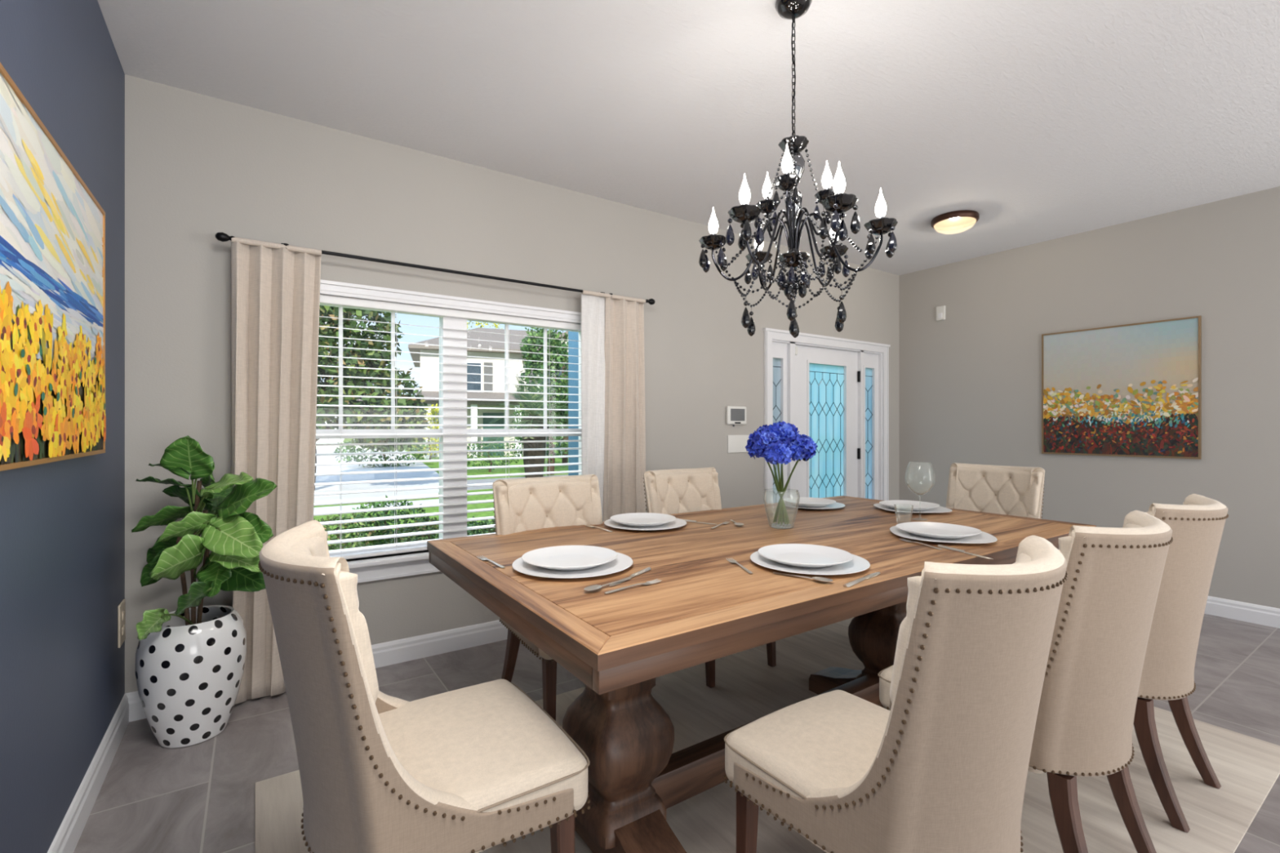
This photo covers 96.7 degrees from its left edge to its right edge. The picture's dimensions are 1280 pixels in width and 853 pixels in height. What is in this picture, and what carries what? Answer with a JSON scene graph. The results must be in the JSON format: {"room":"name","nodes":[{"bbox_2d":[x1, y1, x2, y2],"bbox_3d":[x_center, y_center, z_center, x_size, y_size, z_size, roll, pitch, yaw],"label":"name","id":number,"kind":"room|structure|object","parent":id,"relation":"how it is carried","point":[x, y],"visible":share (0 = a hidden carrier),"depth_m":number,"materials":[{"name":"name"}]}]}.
{"room":"dining room","nodes":[
{"label":"dining room","id":0,"kind":"room"},
{"bbox_2d":[0,0,124,852],"bbox_3d":[-0.431,-0.120,-0.296,0.140,2.720,6.394,0,0,-34],"label":"wall","id":1,"kind":"structure","parent":0,"point":[62,522],"depth_m":1.65,"materials":[{"name":"blue paint"}]},
{"bbox_2d":[0,62,106,471],"bbox_3d":[-1.497,-0.322,1.432,0.031,0.824,1.244,0,0,-34],"label":"sunflower painting","id":2,"kind":"object","parent":1,"relation":"attached to","point":[52,226],"visible":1,"depth_m":1.40,"materials":[{"name":"paint"}]},
{"bbox_2d":[47,693,128,852],"bbox_3d":[-0.367,1.181,-0.252,0.016,0.118,6.394,0,0,-34],"label":"baseboard","id":3,"kind":"structure","parent":1,"relation":"attached to","point":[66,839],"depth_m":1.84,"materials":[{"name":"white wood"}]},
{"bbox_2d":[117,599,125,648],"bbox_3d":[-2.108,0.800,2.317,0.012,0.170,0.110,0,0,-34],"label":"wall outlet","id":4,"kind":"object","parent":1,"relation":"attached to","point":[122,606],"visible":1,"depth_m":2.30,"materials":[{"name":"beige plastic"}]},
{"bbox_2d":[122,610,124,620],"bbox_3d":[-2.106,0.770,2.318,0.008,0.032,0.036,0,0,-34],"label":"socket","id":5,"kind":"object","parent":4,"relation":"attached to","point":[123,611],"depth_m":2.31,"materials":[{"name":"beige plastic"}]},
{"bbox_2d":[122,625,124,635],"bbox_3d":[-2.106,0.830,2.318,0.008,0.032,0.036,0,0,-34],"label":"socket","id":6,"kind":"object","parent":4,"relation":"attached to","point":[123,626],"depth_m":2.31,"materials":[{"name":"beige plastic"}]},
{"bbox_2d":[124,74,899,693],"bbox_3d":[0.148,-0.120,4.042,5.964,2.720,0.140,0,0,-34],"label":"wall","id":7,"kind":"structure","parent":0,"point":[198,166],"depth_m":2.98,"materials":[{"name":"grey paint"}]},
{"bbox_2d":[124,619,507,721],"bbox_3d":[-0.585,1.181,3.451,3.806,0.118,0.016,0,0,-34],"label":"baseboard","id":8,"kind":"structure","parent":7,"relation":"attached to","point":[396,651],"depth_m":3.07,"materials":[{"name":"white wood"}]},
{"bbox_2d":[214,232,654,304],"bbox_3d":[-0.900,-0.830,3.172,2.354,0.080,0.125,0,0,-34],"label":"curtain rod","id":9,"kind":"object","parent":7,"relation":"attached to","point":[222,237],"visible":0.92,"depth_m":2.98,"materials":[{"name":"black metal"}]},
{"bbox_2d":[231,236,321,704],"bbox_3d":[-1.666,0.201,2.616,0.349,2.078,0.090,0,0,-34],"label":"window curtain","id":10,"kind":"object","parent":9,"relation":"hanging from","point":[275,288],"visible":0.66,"depth_m":2.60,"materials":[{"name":"beige fabric"}]},
{"bbox_2d":[581,289,645,521],"bbox_3d":[-0.155,0.201,3.634,0.489,2.079,0.078,0,0,-37],"label":"window curtain","id":11,"kind":"object","parent":9,"relation":"hanging from","point":[613,422],"visible":0.7,"depth_m":3.64,"materials":[{"name":"beige fabric"}]},
{"bbox_2d":[315,279,582,582],"bbox_3d":[-1.037,0.036,3.200,1.930,1.503,0.185,0,0,-34],"label":"window","id":12,"kind":"structure","parent":7,"relation":"in","point":[402,565],"depth_m":3.19,"materials":[{"name":"white plastic"}]},
{"bbox_2d":[338,306,394,429],"bbox_3d":[-1.436,-0.303,2.998,0.269,0.634,0.014,0,0,-34],"label":"grille","id":13,"kind":"object","parent":12,"relation":"attached to","point":[392,313],"depth_m":3.06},
{"bbox_2d":[313,294,582,559],"bbox_3d":[-1.037,0.010,3.200,1.698,1.324,0.058,0,0,-34],"label":"window blind","id":14,"kind":"object","parent":12,"relation":"attached to","point":[325,300],"visible":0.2,"depth_m":3.07,"materials":[{"name":"white plastic"}]},
{"bbox_2d":[504,324,546,428],"bbox_3d":[-0.699,-0.303,3.498,0.271,0.634,0.014,0,0,-34],"label":"grille","id":15,"kind":"object","parent":12,"relation":"attached to","point":[506,326],"depth_m":3.43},
{"bbox_2d":[725,405,746,426],"bbox_3d":[0.736,-0.077,4.335,0.200,0.155,0.033,0,0,-34],"label":"alarm keypad","id":16,"kind":"object","parent":7,"relation":"attached to","point":[734,415],"visible":1,"depth_m":4.31,"materials":[{"name":"white plastic"}]},
{"bbox_2d":[727,435,749,453],"bbox_3d":[0.770,0.133,4.374,0.260,0.135,0.008,0,0,-34],"label":"cover plate","id":17,"kind":"object","parent":7,"relation":"attached to","point":[735,443],"visible":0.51,"depth_m":4.35,"materials":[{"name":"white plastic"}]},
{"bbox_2d":[762,328,890,503],"bbox_3d":[1.660,0.230,5.013,1.690,2.020,0.187,0,0,-34],"label":"door","id":18,"kind":"structure","parent":7,"relation":"in","point":[835,390],"depth_m":5.05,"materials":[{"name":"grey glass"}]},
{"bbox_2d":[73,613,1279,852],"bbox_3d":[1.941,1.300,1.395,5.964,0.120,6.534,0,0,-34],"label":"floor","id":19,"kind":"structure","parent":0,"point":[153,797],"depth_m":2.19,"materials":[{"name":"grey tile"}]},
{"bbox_2d":[134,604,246,747],"bbox_3d":[-1.801,1.001,2.295,0.353,0.478,0.353,0,0,-34],"label":"plant pot","id":20,"kind":"object","parent":19,"relation":"on","point":[188,677],"visible":0.91,"depth_m":2.18,"materials":[{"name":"white ceramic"}]},
{"bbox_2d":[131,435,277,639],"bbox_3d":[-1.742,0.439,2.278,0.479,0.804,0.607,0,0,-34],"label":"plant","id":21,"kind":"object","parent":20,"relation":"on","point":[237,539],"visible":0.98,"depth_m":2.22,"materials":[{"name":"green plant"}]},
{"bbox_2d":[254,617,1279,852],"bbox_3d":[0.579,1.236,2.070,3.280,0.008,1.980,0,0,-34],"label":"area rug","id":22,"kind":"object","parent":19,"relation":"on","point":[746,690],"visible":0.32,"depth_m":1.93,"materials":[{"name":"white carpet"}]},
{"bbox_2d":[257,520,590,852],"bbox_3d":[-0.515,0.735,1.367,0.670,0.992,0.568,0,0,-34],"label":"dining chair","id":23,"kind":"object","parent":22,"relation":"on","point":[477,768],"visible":1,"depth_m":1.13,"materials":[{"name":"fabric"}]},
{"bbox_2d":[492,474,602,720],"bbox_3d":[-0.313,0.735,2.532,0.552,0.992,0.670,0,0,-34],"label":"dining chair","id":24,"kind":"object","parent":22,"relation":"on","point":[526,504],"visible":0.33,"depth_m":2.66,"materials":[{"name":"fabric"}]},
{"bbox_2d":[643,466,776,688],"bbox_3d":[0.361,0.735,3.037,0.524,0.992,0.670,0,0,-34],"label":"dining chair","id":25,"kind":"object","parent":22,"relation":"on","point":[667,491],"visible":0.24,"depth_m":3.21,"materials":[{"name":"fabric"}]},
{"bbox_2d":[426,495,1096,852],"bbox_3d":[0.662,0.856,2.576,2.785,0.752,1.445,0,0,-34],"label":"dining table","id":26,"kind":"object","parent":22,"relation":"on","point":[704,606],"visible":0.59,"depth_m":1.71,"materials":[{"name":"brown wood"}]},
{"bbox_2d":[476,555,505,568],"bbox_3d":[-0.524,0.475,2.005,0.025,0.008,0.208,0,0,-39],"label":"fork","id":27,"kind":"object","parent":26,"relation":"on","point":[481,557],"visible":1,"depth_m":2.01,"materials":[{"name":"silver metal"}]},
{"bbox_2d":[511,552,632,577],"bbox_3d":[-0.229,0.471,1.952,0.410,0.016,0.410,0,0,9],"label":"charger plate","id":28,"kind":"object","parent":26,"relation":"on","point":[622,562],"visible":0.51,"depth_m":1.86,"materials":[{"name":"white ceramic"}]},
{"bbox_2d":[521,545,617,570],"bbox_3d":[-0.240,0.457,1.959,0.328,0.028,0.328,0,0,-34],"label":"dinner plate","id":29,"kind":"object","parent":28,"relation":"on","point":[564,557],"visible":1,"depth_m":2.00,"materials":[{"name":"white ceramic"}]},
{"bbox_2d":[585,524,612,531],"bbox_3d":[-0.192,0.475,2.664,0.025,0.008,0.208,0,0,-39],"label":"fork","id":30,"kind":"object","parent":26,"relation":"on","point":[588,526],"visible":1,"depth_m":2.68,"materials":[{"name":"silver metal"}]},
{"bbox_2d":[583,577,630,591],"bbox_3d":[-0.095,0.473,1.711,0.038,0.009,0.200,0,0,39],"label":"spoon","id":31,"kind":"object","parent":26,"relation":"on","point":[591,588],"visible":1,"depth_m":1.68,"materials":[{"name":"silver metal"}]},
{"bbox_2d":[583,584,602,591],"bbox_3d":[-0.137,0.473,1.659,0.038,0.008,0.066,0,0,39],"label":"bowl","id":32,"kind":"object","parent":31,"relation":"on","point":[591,588],"depth_m":1.67,"materials":[{"name":"silver metal"}]},
{"bbox_2d":[608,566,651,586],"bbox_3d":[-0.029,0.475,1.810,0.023,0.007,0.240,0,0,31],"label":"table knife","id":33,"kind":"object","parent":26,"relation":"on","point":[646,569],"visible":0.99,"depth_m":1.82,"materials":[{"name":"silver metal"}]},
{"bbox_2d":[604,578,661,593],"bbox_3d":[-0.020,0.475,1.696,0.208,0.008,0.025,0,0,-39],"label":"fork","id":34,"kind":"object","parent":26,"relation":"on","point":[655,580],"visible":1,"depth_m":1.71,"materials":[{"name":"silver metal"}]},
{"bbox_2d":[604,518,686,529],"bbox_3d":[0.026,0.471,2.759,0.400,0.016,0.400,0,0,29],"label":"charger plate","id":35,"kind":"object","parent":26,"relation":"on","point":[677,522],"visible":0.53,"depth_m":2.69,"materials":[{"name":"white ceramic"}]},
{"bbox_2d":[609,512,675,527],"bbox_3d":[0.014,0.457,2.765,0.320,0.028,0.320,0,0,-34],"label":"dinner plate","id":36,"kind":"object","parent":35,"relation":"on","point":[633,519],"visible":1,"depth_m":2.81,"materials":[{"name":"white ceramic"}]},
{"bbox_2d":[682,519,717,524],"bbox_3d":[0.282,0.475,2.848,0.240,0.007,0.023,0,0,36],"label":"table knife","id":37,"kind":"object","parent":26,"relation":"on","point":[686,520],"visible":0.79,"depth_m":2.85,"materials":[{"name":"silver metal"}]},
{"bbox_2d":[711,520,729,528],"bbox_3d":[0.388,0.475,2.752,0.025,0.008,0.208,0,0,31],"label":"fork","id":38,"kind":"object","parent":26,"relation":"on","point":[725,522],"visible":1,"depth_m":2.77,"materials":[{"name":"silver metal"}]},
{"bbox_2d":[730,519,743,525],"bbox_3d":[0.472,0.473,2.807,0.046,0.009,0.200,0,0,-4],"label":"spoon","id":39,"kind":"object","parent":26,"relation":"on","point":[735,523],"visible":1,"depth_m":2.76,"materials":[{"name":"silver metal"}]},
{"bbox_2d":[733,522,743,525],"bbox_3d":[0.477,0.473,2.741,0.046,0.008,0.066,0,0,-4],"label":"bowl","id":40,"kind":"object","parent":39,"relation":"on","point":[736,523],"depth_m":2.75,"materials":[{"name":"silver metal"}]},
{"bbox_2d":[725,557,752,573],"bbox_3d":[0.342,0.475,1.951,0.025,0.008,0.208,0,0,-12],"label":"fork","id":41,"kind":"object","parent":26,"relation":"on","point":[732,559],"visible":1,"depth_m":1.95,"materials":[{"name":"silver metal"}]},
{"bbox_2d":[763,488,799,528],"bbox_3d":[0.673,0.391,2.708,0.160,0.178,0.160,0,0,-34],"label":"glass vase","id":42,"kind":"object","parent":26,"relation":"on","point":[777,526],"visible":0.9,"depth_m":2.70,"materials":[{"name":"glass"}]},
{"bbox_2d":[745,427,789,522],"bbox_3d":[0.608,0.233,2.677,0.231,0.455,0.166,0,0,-34],"label":"hydrangea","id":43,"kind":"object","parent":42,"relation":"in","point":[758,440],"visible":0.64,"depth_m":2.63,"materials":[{"name":"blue plant"}]},
{"bbox_2d":[754,424,788,524],"bbox_3d":[0.649,0.225,2.770,0.143,0.472,0.217,0,0,-34],"label":"hydrangea","id":44,"kind":"object","parent":42,"relation":"in","point":[766,426],"visible":0.16,"depth_m":2.73,"materials":[{"name":"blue plant"}]},
{"bbox_2d":[762,439,793,522],"bbox_3d":[0.624,0.257,2.621,0.139,0.407,0.263,0,0,1],"label":"hydrangea","id":45,"kind":"object","parent":42,"relation":"in","point":[778,451],"visible":0.97,"depth_m":2.52,"materials":[{"name":"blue plant"}]},
{"bbox_2d":[767,420,799,524],"bbox_3d":[0.685,0.216,2.739,0.163,0.489,0.160,0,0,-34],"label":"hydrangea","id":46,"kind":"object","parent":42,"relation":"in","point":[782,429],"visible":0.52,"depth_m":2.69,"materials":[{"name":"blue plant"}]},
{"bbox_2d":[773,433,817,522],"bbox_3d":[0.731,0.246,2.652,0.147,0.429,0.220,0,0,-13],"label":"hydrangea","id":47,"kind":"object","parent":42,"relation":"in","point":[804,446],"visible":0.88,"depth_m":2.58,"materials":[{"name":"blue plant"}]},
{"bbox_2d":[773,571,832,582],"bbox_3d":[0.511,0.473,1.795,0.200,0.009,0.038,0,0,41],"label":"spoon","id":48,"kind":"object","parent":26,"relation":"on","point":[816,578],"visible":1,"depth_m":1.77,"materials":[{"name":"silver metal"}]},
{"bbox_2d":[812,576,832,582],"bbox_3d":[0.562,0.473,1.752,0.066,0.008,0.038,0,0,41],"label":"bowl","id":49,"kind":"object","parent":48,"relation":"on","point":[820,579],"depth_m":1.76,"materials":[{"name":"silver metal"}]},
{"bbox_2d":[750,551,870,574],"bbox_3d":[0.588,0.471,1.986,0.400,0.016,0.400,0,0,45],"label":"charger plate","id":50,"kind":"object","parent":26,"relation":"on","point":[857,564],"visible":0.46,"depth_m":1.90,"materials":[{"name":"white ceramic"}]},
{"bbox_2d":[757,543,853,568],"bbox_3d":[0.576,0.457,1.992,0.320,0.028,0.320,0,0,-34],"label":"dinner plate","id":51,"kind":"object","parent":50,"relation":"on","point":[797,555],"visible":1,"depth_m":2.03,"materials":[{"name":"white ceramic"}]},
{"bbox_2d":[783,501,844,509],"bbox_3d":[1.027,0.471,3.406,0.380,0.016,0.380,0,0,12],"label":"charger plate","id":52,"kind":"object","parent":26,"relation":"on","point":[835,505],"visible":0.49,"depth_m":3.33,"materials":[{"name":"white ceramic"}]},
{"bbox_2d":[782,497,835,506],"bbox_3d":[1.015,0.457,3.413,0.304,0.028,0.304,0,0,-34],"label":"dinner plate","id":53,"kind":"object","parent":52,"relation":"on","point":[804,501],"visible":0.96,"depth_m":3.47,"materials":[{"name":"white ceramic"}]},
{"bbox_2d":[843,572,879,586],"bbox_3d":[0.700,0.475,1.784,0.240,0.007,0.023,0,0,-44],"label":"table knife","id":54,"kind":"object","parent":26,"relation":"on","point":[870,575],"visible":1,"depth_m":1.76,"materials":[{"name":"silver metal"}]},
{"bbox_2d":[893,503,913,524],"bbox_3d":[1.306,0.434,2.816,0.089,0.092,0.089,0,0,-34],"label":"glass tumbler","id":55,"kind":"object","parent":26,"relation":"on","point":[912,508],"visible":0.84,"depth_m":2.82,"materials":[{"name":"clear glass"}]},
{"bbox_2d":[873,502,952,513],"bbox_3d":[1.558,0.471,3.264,0.380,0.016,0.380,0,0,1],"label":"charger plate","id":56,"kind":"object","parent":26,"relation":"on","point":[937,509],"visible":0.56,"depth_m":3.20,"materials":[{"name":"white ceramic"}]},
{"bbox_2d":[879,500,939,511],"bbox_3d":[1.546,0.457,3.271,0.304,0.028,0.304,0,0,-34],"label":"dinner plate","id":57,"kind":"object","parent":56,"relation":"on","point":[917,505],"visible":0.94,"depth_m":3.32,"materials":[{"name":"white ceramic"}]},
{"bbox_2d":[905,461,935,520],"bbox_3d":[1.444,0.332,2.934,0.140,0.296,0.140,0,0,-34],"label":"wine glass","id":58,"kind":"object","parent":26,"relation":"on","point":[931,464],"visible":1,"depth_m":2.92,"materials":[{"name":"clear glass"}]},
{"bbox_2d":[905,461,935,495],"bbox_3d":[1.444,0.269,2.934,0.140,0.171,0.140,0,0,-34],"label":"bowl","id":59,"kind":"object","parent":58,"relation":"on","point":[906,473],"depth_m":2.92,"materials":[{"name":"clear glass"}]},
{"bbox_2d":[899,537,942,549],"bbox_3d":[1.138,0.475,2.308,0.025,0.008,0.208,0,0,-19],"label":"fork","id":60,"kind":"object","parent":26,"relation":"on","point":[903,539],"visible":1,"depth_m":2.33,"materials":[{"name":"silver metal"}]},
{"bbox_2d":[889,525,997,543],"bbox_3d":[1.308,0.471,2.474,0.400,0.016,0.400,0,0,15],"label":"charger plate","id":61,"kind":"object","parent":26,"relation":"on","point":[983,537],"visible":0.52,"depth_m":2.39,"materials":[{"name":"white ceramic"}]},
{"bbox_2d":[895,521,981,539],"bbox_3d":[1.296,0.457,2.480,0.320,0.028,0.320,0,0,-34],"label":"dinner plate","id":62,"kind":"object","parent":61,"relation":"on","point":[925,529],"visible":1,"depth_m":2.53,"materials":[{"name":"white ceramic"}]},
{"bbox_2d":[937,544,992,559],"bbox_3d":[1.234,0.475,2.164,0.023,0.007,0.240,0,0,-19],"label":"table knife","id":63,"kind":"object","parent":26,"relation":"on","point":[939,545],"visible":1,"depth_m":2.18,"materials":[{"name":"silver metal"}]},
{"bbox_2d":[723,535,1068,852],"bbox_3d":[0.566,0.735,1.304,0.491,0.992,0.670,0,0,-34],"label":"dining chair","id":64,"kind":"object","parent":22,"relation":"on","point":[944,770],"visible":1,"depth_m":1.04,"materials":[{"name":"fabric"}]},
{"bbox_2d":[877,510,1173,852],"bbox_3d":[1.112,0.735,1.674,0.502,0.992,0.670,0,0,-34],"label":"dining chair","id":65,"kind":"object","parent":22,"relation":"on","point":[1085,721],"visible":0.77,"depth_m":1.40,"materials":[{"name":"fabric"}]},
{"bbox_2d":[1133,493,1228,832],"bbox_3d":[1.664,0.735,2.072,0.502,0.992,0.670,0,0,-34],"label":"dining chair","id":66,"kind":"object","parent":22,"relation":"on","point":[1197,525],"visible":0.53,"depth_m":1.80,"materials":[{"name":"fabric"}]},
{"bbox_2d":[945,462,1044,519],"bbox_3d":[2.030,0.735,3.426,0.670,0.992,0.552,0,0,-34],"label":"dining chair","id":67,"kind":"object","parent":19,"relation":"on","point":[1014,491],"visible":0.26,"depth_m":3.54,"materials":[{"name":"fabric"}]},
{"bbox_2d":[97,0,1279,275],"bbox_3d":[1.941,-1.555,1.395,5.964,0.150,6.534,0,0,-34],"label":"ceiling","id":68,"kind":"structure","parent":0,"point":[1044,120],"depth_m":2.49,"materials":[{"name":"white paint"}]},
{"bbox_2d":[698,0,897,337],"bbox_3d":[0.533,-0.897,1.974,0.656,1.166,0.635,0,0,-34],"label":"chandelier","id":69,"kind":"object","parent":68,"relation":"hanging from","point":[835,202],"visible":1,"depth_m":1.94,"materials":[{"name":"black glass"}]},
{"bbox_2d":[784,189,802,215],"bbox_3d":[0.533,-0.772,1.974,0.060,0.095,0.060,0,0,-34],"label":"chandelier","id":70,"kind":"object","parent":69,"relation":"on","point":[795,210],"depth_m":1.95,"materials":[{"name":"metal"}]},
{"bbox_2d":[782,151,804,187],"bbox_3d":[0.533,-0.890,1.974,0.076,0.120,0.076,0,0,-34],"label":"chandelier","id":71,"kind":"object","parent":69,"relation":"on","point":[799,162],"depth_m":1.95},
{"bbox_2d":[930,209,979,230],"bbox_3d":[2.232,-1.430,4.035,0.300,0.100,0.300,0,0,-34],"label":"ceiling light","id":72,"kind":"object","parent":68,"relation":"attached to","point":[957,220],"visible":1,"depth_m":4.02,"materials":[{"name":"beige glass"}]},
{"bbox_2d":[899,186,1279,608],"bbox_3d":[4.391,-0.120,2.969,0.140,2.720,6.394,0,0,-34],"label":"wall","id":73,"kind":"structure","parent":0,"point":[971,380],"depth_m":4.17,"materials":[{"name":"grey paint"}]},
{"bbox_2d":[936,305,945,320],"bbox_3d":[2.762,-1.040,5.224,0.030,0.130,0.080,0,0,-34],"label":"sensor","id":74,"kind":"object","parent":73,"relation":"attached to","point":[940,310],"visible":1,"depth_m":5.21,"materials":[{"name":"white plastic"}]},
{"bbox_2d":[1041,315,1201,458],"bbox_3d":[3.478,-0.260,4.172,0.022,0.954,0.924,0,0,-34],"label":"painting","id":75,"kind":"object","parent":73,"relation":"attached to","point":[1135,389],"visible":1,"depth_m":4.12,"materials":[{"name":"paint"}]},
{"bbox_2d":[1204,595,1279,628],"bbox_3d":[4.327,1.181,2.925,0.016,0.118,6.394,0,0,-34],"label":"baseboard","id":76,"kind":"structure","parent":73,"relation":"attached to","point":[1218,606],"depth_m":3.62,"materials":[{"name":"white wood"}]},
{"label":"outside","id":77,"kind":"structure","parent":0,"visible":0},
{"bbox_2d":[313,444,568,550],"bbox_3d":[-13.743,1.490,47.058,110.000,0.100,86.656,0,0,-34],"label":"lawn","id":78,"kind":"structure","parent":77,"point":[557,460],"depth_m":11.67,"materials":[{"name":"green plant"}]},
{"bbox_2d":[315,395,376,449],"bbox_3d":[-21.354,-0.660,38.678,7.600,4.200,6.800,0,0,-34],"label":"building","id":79,"kind":"structure","parent":78,"relation":"on","point":[330,440],"depth_m":36.15,"materials":[{"name":"beige paint"}]},
{"bbox_2d":[314,512,391,550],"bbox_3d":[-3.323,1.223,6.286,1.054,0.524,0.810,0,0,-34],"label":"shrub","id":80,"kind":"object","parent":78,"relation":"on","point":[327,528],"visible":0.34,"depth_m":6.22,"materials":[{"name":"green plant"}]},
{"bbox_2d":[314,305,429,490],"bbox_3d":[-6.873,-1.043,12.494,4.353,4.984,2.879,0,0,-6],"label":"broadleaf tree","id":81,"kind":"object","parent":78,"relation":"on","point":[324,311],"visible":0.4,"depth_m":12.16,"materials":[{"name":"green plant"}]},
{"bbox_2d":[333,440,430,467],"bbox_3d":[-9.015,0.845,19.988,3.169,1.428,1.578,0,0,-34],"label":"round shrub","id":82,"kind":"object","parent":78,"relation":"on","point":[348,459],"visible":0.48,"depth_m":19.84,"materials":[{"name":"green plant"}]},
{"bbox_2d":[343,494,431,546],"bbox_3d":[-2.929,1.124,6.599,0.977,0.667,0.752,0,0,-34],"label":"shrub","id":83,"kind":"object","parent":78,"relation":"on","point":[383,504],"visible":0.42,"depth_m":6.48,"materials":[{"name":"green plant"}]},
{"bbox_2d":[407,403,439,459],"bbox_3d":[-8.555,0.245,22.994,3.052,2.404,2.352,0,0,-34],"label":"round shrub","id":84,"kind":"object","parent":78,"relation":"on","point":[433,446],"visible":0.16,"depth_m":22.83,"materials":[{"name":"yellow plant"}]},
{"bbox_2d":[385,516,473,544],"bbox_3d":[-2.305,1.244,6.300,1.003,0.470,0.737,0,0,-34],"label":"shrub","id":85,"kind":"object","parent":78,"relation":"on","point":[413,529],"visible":0.28,"depth_m":6.14,"materials":[{"name":"green plant"}]},
{"bbox_2d":[431,516,495,539],"bbox_3d":[-1.710,1.205,5.985,0.989,0.502,0.712,0,0,-34],"label":"shrub","id":86,"kind":"object","parent":78,"relation":"on","point":[476,531],"visible":0.06,"depth_m":5.92,"materials":[{"name":"green plant"}]},
{"bbox_2d":[466,320,502,329],"bbox_3d":[-14.387,-4.489,52.336,6.408,11.863,4.204,0,0,-34],"label":"tree","id":87,"kind":"object","parent":78,"relation":"on","point":[477,323],"visible":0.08,"depth_m":51.78,"materials":[{"name":"yellow plant"}]},
{"bbox_2d":[408,328,568,458],"bbox_3d":[-6.035,-2.010,31.777,12.500,6.900,10.400,0,0,-20],"label":"house","id":88,"kind":"structure","parent":78,"relation":"on","point":[414,348],"depth_m":27.66,"materials":[{"name":"beige paint"}]},
{"bbox_2d":[484,362,492,391],"bbox_3d":[-7.401,-2.410,27.742,0.400,1.400,0.070,0,0,-20],"label":"shutter","id":89,"kind":"object","parent":88,"relation":"hanging from","point":[487,370],"depth_m":27.72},
{"bbox_2d":[528,369,536,390],"bbox_3d":[-5.377,-2.410,28.470,0.400,1.400,0.070,0,0,-20],"label":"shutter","id":90,"kind":"object","parent":88,"relation":"hanging from","point":[531,373],"depth_m":28.42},
{"bbox_2d":[481,527,495,533],"bbox_3d":[-1.247,1.207,6.087,0.960,0.508,0.733,0,0,-34],"label":"shrub","id":91,"kind":"object","parent":78,"relation":"on","point":[492,528],"visible":0.02,"depth_m":5.92,"materials":[{"name":"green plant"}]},
{"bbox_2d":[466,439,523,471],"bbox_3d":[-4.745,0.921,18.002,2.264,1.056,1.125,0,0,-34],"label":"round shrub","id":92,"kind":"object","parent":78,"relation":"on","point":[493,462],"visible":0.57,"depth_m":17.94,"materials":[{"name":"green plant"}]},
{"bbox_2d":[474,367,568,477],"bbox_3d":[-2.377,0.083,12.438,2.744,2.713,2.474,0,0,-34],"label":"palm tree","id":93,"kind":"object","parent":78,"relation":"on","point":[532,397],"visible":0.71,"depth_m":12.32,"materials":[{"name":"green plant"}]},
{"bbox_2d":[511,327,568,475],"bbox_3d":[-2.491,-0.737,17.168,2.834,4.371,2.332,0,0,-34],"label":"conifer tree","id":94,"kind":"object","parent":78,"relation":"on","point":[553,342],"visible":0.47,"depth_m":16.67,"materials":[{"name":"green plant"}]},
{"bbox_3d":[1.182,1.370,5.657,4.100,0.140,1.356,0,0,-34],"label":"porch slab","id":95,"kind":"object","parent":78,"relation":"on","visible":0},
{"bbox_2d":[568,331,578,475],"bbox_3d":[-0.384,-0.035,4.920,0.440,2.950,0.420,0,0,-34],"label":"porch post","id":96,"kind":"object","parent":95,"relation":"on","point":[572,335],"visible":0.02,"depth_m":4.87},
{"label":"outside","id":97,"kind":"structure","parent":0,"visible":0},
{"bbox_2d":[314,448,439,502],"bbox_3d":[-14.422,1.425,22.099,10.810,0.030,29.204,0,0,-25],"label":"driveway","id":98,"kind":"structure","parent":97,"point":[322,459],"depth_m":15.12,"materials":[{"name":"concrete"}]},
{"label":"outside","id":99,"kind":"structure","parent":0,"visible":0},
{"bbox_2d":[313,498,439,512],"bbox_3d":[-8.141,1.433,7.833,11.300,0.014,0.900,0,0,-34],"label":"footpath","id":100,"kind":"structure","parent":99,"point":[318,509],"depth_m":10.14,"materials":[{"name":"concrete"}]},
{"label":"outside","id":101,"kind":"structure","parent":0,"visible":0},
{"bbox_2d":[466,474,568,490],"bbox_3d":[10.080,1.434,23.730,36.700,0.012,2.400,0,0,-34],"label":"street","id":102,"kind":"structure","parent":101,"point":[489,480],"depth_m":14.63,"materials":[{"name":"grey asphalt"}]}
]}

